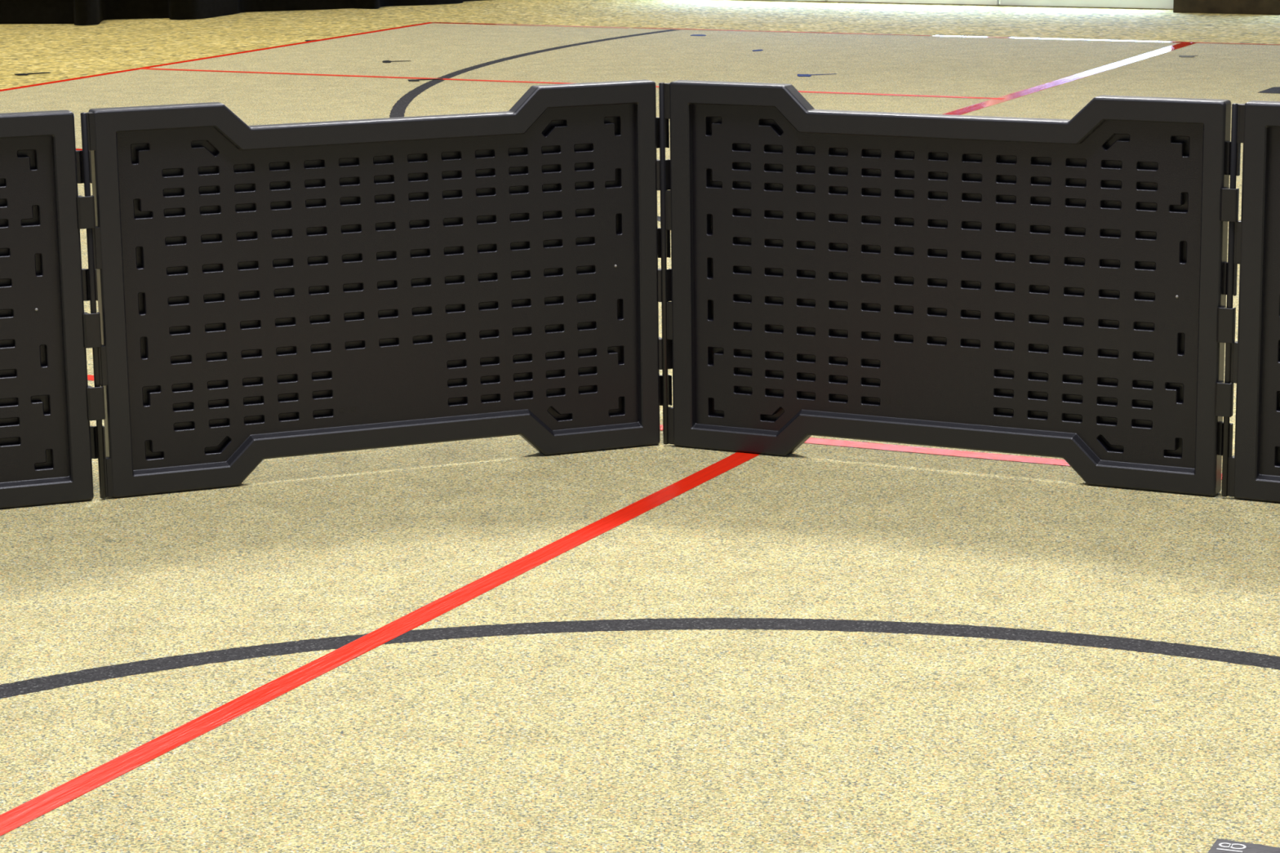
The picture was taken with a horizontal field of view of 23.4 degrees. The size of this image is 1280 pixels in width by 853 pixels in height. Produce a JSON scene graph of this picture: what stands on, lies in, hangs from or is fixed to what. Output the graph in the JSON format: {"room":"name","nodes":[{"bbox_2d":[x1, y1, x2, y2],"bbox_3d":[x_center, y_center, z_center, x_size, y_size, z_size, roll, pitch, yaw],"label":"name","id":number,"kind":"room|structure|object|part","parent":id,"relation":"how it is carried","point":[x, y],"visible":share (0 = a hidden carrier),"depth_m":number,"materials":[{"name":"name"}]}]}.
{"room":"sports hall","nodes":[
{"label":"sports hall","id":0,"kind":"room"},
{"bbox_2d":[0,0,1279,89],"bbox_3d":[1.980,-1.507,13.999,48.000,0.194,40.000,-1,12,0],"label":"floor","id":1,"kind":"structure","parent":0,"point":[64,51],"depth_m":16.95,"materials":[{"name":"carpet"}]},
{"bbox_2d":[13,71,49,75],"bbox_3d":[-2.865,-1.667,14.583,0.172,0.001,0.094,-6,13,-25],"label":"floor mark","id":2,"kind":"structure","parent":1,"relation":"on","point":[46,72],"depth_m":14.58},
{"bbox_2d":[0,0,479,25],"bbox_3d":[-3.415,-3.964,17.249,5.670,3.398,0.604,-6,13,-22],"label":"stage curtain","id":3,"kind":"object","parent":1,"relation":"on","point":[77,12],"visible":1,"depth_m":17.78,"materials":[{"name":"black fabric"}]},
{"bbox_2d":[0,22,1279,852],"bbox_3d":[4.428,0.675,3.113,22.581,0.006,21.064,5,13,25],"label":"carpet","id":4,"kind":"object","parent":1,"relation":"on","point":[673,740],"visible":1,"depth_m":5.07,"materials":[{"name":"beige carpet"}]},
{"bbox_2d":[0,110,106,509],"bbox_3d":[-1.595,-0.179,5.687,1.195,0.750,0.051,-5,13,-20],"label":"barrier panel","id":5,"kind":"object","parent":4,"relation":"on","point":[48,442],"visible":1,"depth_m":5.86,"materials":[{"name":"black plastic"}]},
{"bbox_3d":[-1.600,-0.183,5.694,1.058,0.658,0.024,-5,13,-20],"label":"panel","id":6,"kind":"part","parent":5,"relation":"part of","materials":[{"name":"black plastic"}]},
{"bbox_2d":[0,22,431,91],"bbox_3d":[-4.866,-0.607,9.709,0.052,0.001,17.090,5,13,25],"label":"tape line","id":7,"kind":"object","parent":4,"relation":"on","point":[251,51],"visible":1,"depth_m":15.25,"materials":[{"name":"red"}]},
{"bbox_2d":[80,80,672,498],"bbox_3d":[-0.497,-0.282,6.102,1.195,0.750,0.051,-5,13,-21],"label":"barrier panel","id":8,"kind":"object","parent":4,"relation":"on","point":[286,290],"visible":1,"depth_m":6.09,"materials":[{"name":"black plastic"}]},
{"bbox_3d":[-1.038,-0.556,5.814,0.020,0.071,0.018,-5,13,-21],"label":"rod mount","id":9,"kind":"part","parent":8,"relation":"part of","materials":[{"name":"black plastic"}]},
{"bbox_3d":[-1.041,-0.226,5.874,0.012,0.744,0.012,-5,13,-21],"label":"hinge rod","id":10,"kind":"part","parent":8,"relation":"part of","materials":[{"name":"black plastic"}]},
{"bbox_3d":[-1.035,-0.340,5.860,0.020,0.080,0.018,-5,13,-21],"label":"rod mount","id":11,"kind":"part","parent":8,"relation":"part of","materials":[{"name":"black plastic"}]},
{"bbox_3d":[-1.032,-0.117,5.907,0.020,0.077,0.018,-5,13,-21],"label":"rod mount","id":12,"kind":"part","parent":8,"relation":"part of","materials":[{"name":"black plastic"}]},
{"bbox_3d":[-1.029,0.098,5.953,0.020,0.076,0.018,-5,13,-21],"label":"rod mount","id":13,"kind":"part","parent":8,"relation":"part of","materials":[{"name":"black plastic"}]},
{"bbox_2d":[0,452,760,835],"bbox_3d":[-1.289,0.726,3.221,0.054,0.001,7.267,5,13,25],"label":"tape line","id":14,"kind":"object","parent":4,"relation":"on","point":[67,792],"visible":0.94,"depth_m":4.85,"materials":[{"name":"red"}]},
{"bbox_2d":[382,60,410,62],"bbox_3d":[-1.177,-1.765,14.910,0.140,0.001,0.130,-1,12,0],"label":"floor mark","id":15,"kind":"structure","parent":4,"relation":"on","point":[384,61],"depth_m":14.90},
{"bbox_2d":[407,78,442,81],"bbox_3d":[-0.970,-1.570,13.979,0.161,0.001,0.084,-3,12,-10],"label":"floor mark","id":16,"kind":"structure","parent":4,"relation":"on","point":[409,80],"depth_m":13.99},
{"bbox_2d":[431,22,631,27],"bbox_3d":[-0.611,-2.204,16.941,1.231,0.001,0.051,5,13,25],"label":"tape line","id":17,"kind":"object","parent":4,"relation":"on","point":[432,22],"visible":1,"depth_m":16.95,"materials":[{"name":"red"}]},
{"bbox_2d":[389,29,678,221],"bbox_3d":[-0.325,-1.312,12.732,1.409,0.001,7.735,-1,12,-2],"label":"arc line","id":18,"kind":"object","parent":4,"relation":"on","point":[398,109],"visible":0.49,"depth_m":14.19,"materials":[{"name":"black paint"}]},
{"bbox_2d":[137,67,1004,99],"bbox_3d":[-0.434,-1.539,13.804,4.334,0.001,0.052,5,13,25],"label":"tape line","id":19,"kind":"object","parent":4,"relation":"on","point":[142,68],"visible":0.77,"depth_m":13.95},
{"bbox_2d":[0,617,1279,698],"bbox_3d":[0.053,0.493,4.229,3.596,0.001,1.714,-1,12,0],"label":"arc line","id":20,"kind":"object","parent":4,"relation":"on","point":[115,671],"visible":1,"depth_m":4.95,"materials":[{"name":"black paint"}]},
{"bbox_2d":[87,374,1222,479],"bbox_3d":[1.812,0.157,5.695,15.581,0.001,0.054,5,13,25],"label":"tape line","id":21,"kind":"object","parent":4,"relation":"on","point":[811,440],"visible":0.17,"depth_m":6.27,"materials":[{"name":"red"}]},
{"bbox_2d":[690,34,706,35],"bbox_3d":[0.305,-2.048,16.147,0.084,0.001,0.091,-1,12,0],"label":"floor mark","id":22,"kind":"structure","parent":4,"relation":"on","point":[692,34],"depth_m":16.13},
{"bbox_2d":[635,27,931,35],"bbox_3d":[0.732,-2.087,16.304,1.710,0.001,0.049,5,13,25],"label":"tape line","id":23,"kind":"object","parent":4,"relation":"on","point":[636,28],"visible":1,"depth_m":16.31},
{"bbox_2d":[797,73,836,76],"bbox_3d":[0.803,-1.591,13.968,0.183,0.001,0.127,-1,12,0],"label":"floor mark","id":24,"kind":"structure","parent":4,"relation":"on","point":[798,75],"depth_m":13.99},
{"bbox_2d":[658,80,1240,496],"bbox_3d":[0.585,-0.283,6.037,1.195,0.750,0.056,5,13,26],"label":"barrier panel","id":25,"kind":"object","parent":4,"relation":"on","point":[1049,287],"visible":1,"depth_m":6.02,"materials":[{"name":"black plastic"}]},
{"bbox_3d":[0.049,-0.328,6.283,0.011,0.744,0.011,-9,15,-35],"label":"hinge rod","id":26,"kind":"part","parent":25,"relation":"part of","materials":[{"name":"black plastic"}]},
{"bbox_3d":[0.057,-0.656,6.213,0.020,0.071,0.018,5,13,26],"label":"rod mount","id":27,"kind":"part","parent":25,"relation":"part of","materials":[{"name":"black plastic"}]},
{"bbox_3d":[0.059,-0.440,6.260,0.020,0.080,0.018,5,13,26],"label":"rod mount","id":28,"kind":"part","parent":25,"relation":"part of","materials":[{"name":"black plastic"}]},
{"bbox_3d":[0.063,-0.217,6.307,0.020,0.077,0.018,5,13,26],"label":"rod mount","id":29,"kind":"part","parent":25,"relation":"part of","materials":[{"name":"black plastic"}]},
{"bbox_3d":[0.066,-0.002,6.353,0.020,0.076,0.018,5,13,26],"label":"rod mount","id":30,"kind":"part","parent":25,"relation":"part of","materials":[{"name":"black plastic"}]},
{"bbox_2d":[934,35,1192,43],"bbox_3d":[2.132,-1.964,15.639,1.360,0.001,0.052,5,13,25],"label":"tape line","id":31,"kind":"object","parent":4,"relation":"on","point":[935,35],"visible":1,"depth_m":15.65,"materials":[{"name":"red"}]},
{"bbox_2d":[943,42,1194,115],"bbox_3d":[1.523,-1.371,12.890,0.077,0.001,5.635,5,13,25],"label":"tape line","id":32,"kind":"object","parent":4,"relation":"on","point":[991,102],"visible":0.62,"depth_m":13.59,"materials":[{"name":"red"}]},
{"bbox_2d":[1178,55,1195,57],"bbox_3d":[2.601,-1.755,14.624,0.094,0.001,0.101,1,12,7],"label":"floor mark","id":33,"kind":"structure","parent":4,"relation":"on","point":[1180,55],"depth_m":14.62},
{"bbox_2d":[1194,42,1279,44],"bbox_3d":[7.815,-1.467,12.942,11.220,0.001,0.047,5,13,25],"label":"tape line","id":34,"kind":"object","parent":4,"relation":"on","point":[1194,42],"visible":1,"depth_m":15.25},
{"bbox_2d":[1207,838,1279,852],"bbox_3d":[0.800,0.550,3.912,0.162,0.001,0.111,4,13,22],"label":"tape","id":35,"kind":"object","parent":4,"relation":"on","point":[1220,846],"visible":1,"depth_m":3.96,"materials":[{"name":"grey plastic"}]},
{"bbox_2d":[1221,100,1279,502],"bbox_3d":[1.638,-0.186,5.516,1.195,0.750,0.051,5,13,27],"label":"barrier panel","id":36,"kind":"object","parent":4,"relation":"on","point":[1252,362],"visible":1,"depth_m":5.75,"materials":[{"name":"black plastic"}]},
{"bbox_3d":[1.102,-0.231,5.764,0.012,0.744,0.012,5,13,26],"label":"hinge rod","id":37,"kind":"part","parent":36,"relation":"part of","materials":[{"name":"black plastic"}]},
{"bbox_3d":[1.119,0.094,5.834,0.020,0.076,0.018,5,13,26],"label":"rod mount","id":38,"kind":"part","parent":36,"relation":"part of","materials":[{"name":"black plastic"}]},
{"bbox_3d":[1.116,-0.121,5.788,0.020,0.077,0.018,5,13,26],"label":"rod mount","id":39,"kind":"part","parent":36,"relation":"part of","materials":[{"name":"black plastic"}]},
{"bbox_3d":[1.113,-0.343,5.741,0.020,0.080,0.018,5,13,26],"label":"rod mount","id":40,"kind":"part","parent":36,"relation":"part of","materials":[{"name":"black plastic"}]},
{"bbox_3d":[1.110,-0.560,5.695,0.020,0.071,0.018,5,13,26],"label":"rod mount","id":41,"kind":"part","parent":36,"relation":"part of","materials":[{"name":"black plastic"}]},
{"bbox_3d":[1.640,-0.191,5.524,1.058,0.658,0.024,5,13,26],"label":"panel","id":42,"kind":"part","parent":36,"relation":"part of","materials":[{"name":"black plastic"}]},
{"bbox_2d":[1257,86,1279,93],"bbox_3d":[2.774,-1.421,13.042,0.256,0.001,0.277,5,13,27],"label":"floor patch","id":43,"kind":"structure","parent":4,"relation":"on","point":[1273,90],"depth_m":13.03,"materials":[{"name":"black fabric"}]},
{"bbox_2d":[1173,0,1279,14],"bbox_3d":[3.288,-4.072,16.856,0.634,3.600,0.185,5,13,25],"label":"column","id":44,"kind":"structure","parent":1,"relation":"on","point":[1217,6],"depth_m":17.14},
{"bbox_3d":[1.627,-5.190,17.649,17.000,5.500,0.200,5,13,25],"label":"wall","id":45,"kind":"structure","parent":0,"visible":0},
{"bbox_2d":[777,0,827,1],"bbox_3d":[0.620,-3.650,18.419,1.062,2.186,0.045,5,13,25],"label":"door","id":46,"kind":"structure","parent":45,"relation":"in","point":[777,0],"depth_m":18.45,"materials":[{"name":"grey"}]},
{"bbox_2d":[827,0,999,4],"bbox_3d":[1.593,-3.565,17.958,1.062,2.186,0.046,5,13,25],"label":"door","id":47,"kind":"structure","parent":45,"relation":"in","point":[930,2],"depth_m":18.10,"materials":[{"name":"grey"}]},
{"bbox_2d":[1000,0,1173,8],"bbox_3d":[2.574,-3.479,17.492,1.082,2.186,0.046,5,13,25],"label":"door","id":48,"kind":"structure","parent":45,"relation":"in","point":[1158,4],"depth_m":17.68,"materials":[{"name":"white paint"}]}
]}

